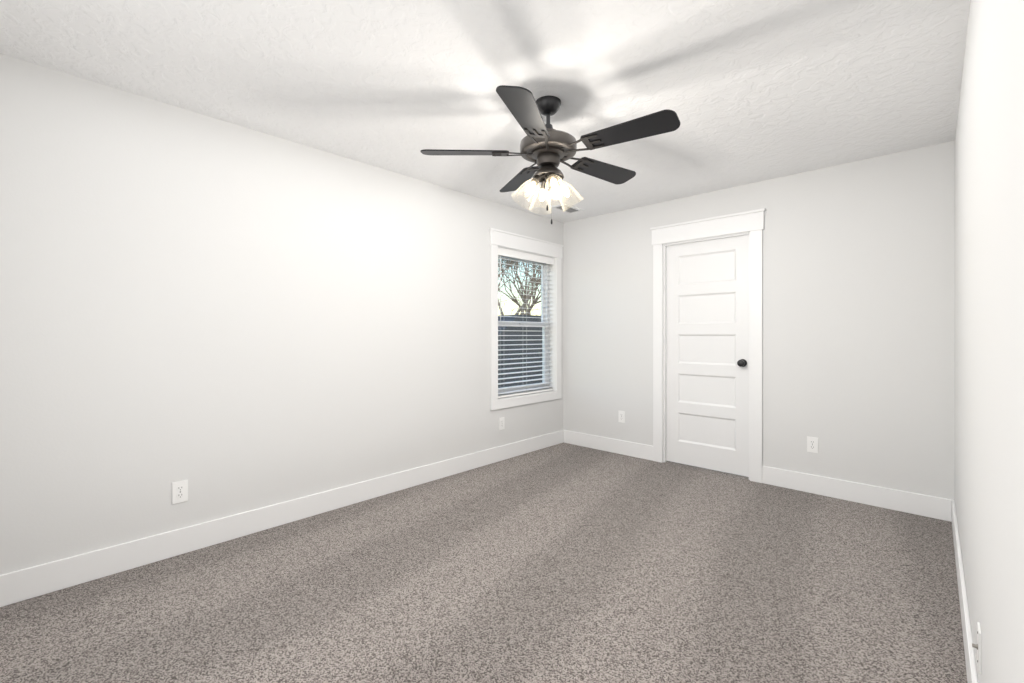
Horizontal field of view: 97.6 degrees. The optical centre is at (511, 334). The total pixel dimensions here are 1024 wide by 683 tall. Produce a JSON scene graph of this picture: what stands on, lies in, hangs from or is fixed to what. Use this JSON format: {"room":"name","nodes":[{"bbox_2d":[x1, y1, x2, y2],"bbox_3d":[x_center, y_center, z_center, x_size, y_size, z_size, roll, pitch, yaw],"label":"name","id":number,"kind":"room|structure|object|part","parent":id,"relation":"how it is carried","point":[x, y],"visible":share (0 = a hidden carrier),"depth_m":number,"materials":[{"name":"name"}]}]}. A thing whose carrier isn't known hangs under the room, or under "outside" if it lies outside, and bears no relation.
{"room":"empty bedroom","nodes":[
{"label":"empty bedroom","id":0,"kind":"room"},
{"bbox_2d":[0,53,562,574],"bbox_3d":[-1.027,-0.020,3.406,0.160,2.440,4.820,0,0,43],"label":"wall","id":1,"kind":"structure","parent":0,"point":[224,317],"depth_m":2.55,"materials":[{"name":"white paint"}]},
{"bbox_2d":[172,480,187,503],"bbox_3d":[-1.811,0.860,2.448,0.008,0.115,0.070,0,0,43],"label":"electrical outlet","id":2,"kind":"object","parent":1,"relation":"attached to","point":[179,491],"visible":1,"depth_m":2.44,"materials":[{"name":"white plastic"}]},
{"bbox_2d":[0,430,563,606],"bbox_3d":[-0.963,1.130,3.346,0.017,0.140,4.500,0,0,43],"label":"baseboard","id":3,"kind":"structure","parent":1,"relation":"attached to","point":[34,581],"depth_m":2.59,"materials":[{"name":"white wood"}]},
{"bbox_2d":[498,246,554,399],"bbox_3d":[0.107,-0.107,4.612,0.161,1.475,0.920,0,0,43],"label":"liner","id":4,"kind":"object","parent":1,"relation":"in","point":[552,315],"visible":0.21,"depth_m":4.91,"materials":[{"name":"white wood"}]},
{"bbox_2d":[489,228,562,409],"bbox_3d":[0.119,-0.139,4.600,0.186,1.688,1.110,0,0,43],"label":"window","id":5,"kind":"structure","parent":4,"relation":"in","point":[544,262],"depth_m":4.57,"materials":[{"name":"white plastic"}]},
{"bbox_2d":[0,443,966,682],"bbox_3d":[0.162,1.225,2.290,3.420,0.050,4.820,0,0,43],"label":"floor","id":6,"kind":"structure","parent":0,"point":[564,563],"depth_m":2.06,"materials":[{"name":"grey carpet"}]},
{"bbox_2d":[0,0,969,222],"bbox_3d":[0.162,-1.300,2.290,3.420,0.120,4.820,0,0,43],"label":"ceiling","id":7,"kind":"structure","parent":0,"point":[749,91],"depth_m":2.13,"materials":[{"name":"white paint"}]},
{"bbox_2d":[420,85,679,223],"bbox_3d":[0.231,-0.920,2.395,1.287,0.640,1.293,0,0,43],"label":"fan","id":8,"kind":"object","parent":7,"relation":"hanging from","point":[547,148],"visible":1,"depth_m":2.31,"materials":[{"name":"black wood"}]},
{"bbox_3d":[0.194,-1.002,2.397,0.302,0.477,0.302,0,0,43],"label":"motor","id":9,"kind":"part","parent":8,"relation":"part of","materials":[{"name":"brown metal"}]},
{"bbox_2d":[552,204,583,213],"bbox_3d":[0.547,-1.236,4.425,0.170,0.011,0.320,0,0,43],"label":"ceiling vent","id":10,"kind":"object","parent":7,"relation":"in","point":[570,210],"visible":0.81,"depth_m":4.43,"materials":[{"name":"white metal"}]},
{"bbox_2d":[499,417,504,429],"bbox_3d":[-0.096,0.850,4.274,0.008,0.115,0.070,0,0,43],"label":"electrical outlet","id":11,"kind":"object","parent":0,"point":[501,423],"depth_m":4.27,"materials":[{"name":"white plastic"}]},
{"bbox_2d":[563,141,954,499],"bbox_3d":[1.756,-0.020,3.989,3.100,2.440,0.160,0,0,43],"label":"wall","id":12,"kind":"structure","parent":0,"point":[859,320],"depth_m":3.33,"materials":[{"name":"white paint"}]},
{"bbox_2d":[564,430,652,460],"bbox_3d":[0.966,1.130,4.612,1.035,0.140,0.014,0,0,43],"label":"baseboard","id":13,"kind":"structure","parent":12,"relation":"attached to","point":[633,449],"depth_m":4.57,"materials":[{"name":"white wood"}]},
{"bbox_2d":[618,411,624,422],"bbox_3d":[1.098,0.825,4.492,0.070,0.115,0.008,0,0,43],"label":"electrical outlet","id":14,"kind":"object","parent":12,"relation":"attached to","point":[621,416],"visible":1,"depth_m":4.49,"materials":[{"name":"white plastic"}]},
{"bbox_2d":[666,235,748,476],"bbox_3d":[1.704,0.175,3.962,0.734,2.025,0.106,0,0,43],"label":"door","id":15,"kind":"structure","parent":12,"relation":"in","point":[707,354],"depth_m":3.96,"materials":[{"name":"white wood"}]},
{"bbox_3d":[1.915,0.240,3.741,0.066,0.066,0.071,0,0,43],"label":"knob","id":16,"kind":"part","parent":15,"relation":"part of","materials":[{"name":"black metal"}]},
{"bbox_2d":[650,208,765,482],"bbox_3d":[1.731,0.095,3.991,0.974,2.210,0.192,0,0,43],"label":"door frame","id":17,"kind":"structure","parent":12,"relation":"attached to","point":[752,222],"depth_m":3.80,"materials":[{"name":"white wood"}]},
{"bbox_2d":[807,436,817,452],"bbox_3d":[2.271,0.835,3.390,0.070,0.115,0.008,0,0,43],"label":"electrical outlet","id":18,"kind":"object","parent":12,"relation":"attached to","point":[812,444],"visible":1,"depth_m":3.39,"materials":[{"name":"white plastic"}]},
{"bbox_2d":[762,466,947,520],"bbox_3d":[2.410,1.130,3.256,1.065,0.140,0.014,0,0,43],"label":"baseboard","id":19,"kind":"structure","parent":12,"relation":"attached to","point":[893,499],"depth_m":3.19,"materials":[{"name":"white wood"}]},
{"bbox_2d":[955,0,1023,682],"bbox_3d":[1.350,-0.020,1.174,0.160,2.440,4.820,0,0,43],"label":"wall","id":20,"kind":"structure","parent":0,"point":[989,319],"depth_m":1.05,"materials":[{"name":"white paint"}]},
{"bbox_2d":[948,499,977,682],"bbox_3d":[1.286,1.130,1.235,0.017,0.140,4.500,0,0,43],"label":"baseboard","id":21,"kind":"structure","parent":20,"relation":"attached to","point":[971,670],"depth_m":1.80,"materials":[{"name":"white wood"}]},
{"bbox_2d":[972,622,980,673],"bbox_3d":[1.354,0.910,1.308,0.017,0.115,0.070,0,0,43],"label":"outlet","id":22,"kind":"object","parent":20,"relation":"attached to","point":[977,646],"visible":1,"depth_m":1.29,"materials":[{"name":"white plastic"}]},
{"label":"outside","id":23,"kind":"structure","parent":0,"visible":0},
{"bbox_2d":[498,257,541,387],"bbox_3d":[-9.996,-2.397,23.078,39.830,8.394,60.000,0,0,43],"label":"scenery","id":24,"kind":"structure","parent":23,"point":[523,319],"depth_m":14.13,"materials":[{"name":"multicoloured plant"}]}
]}

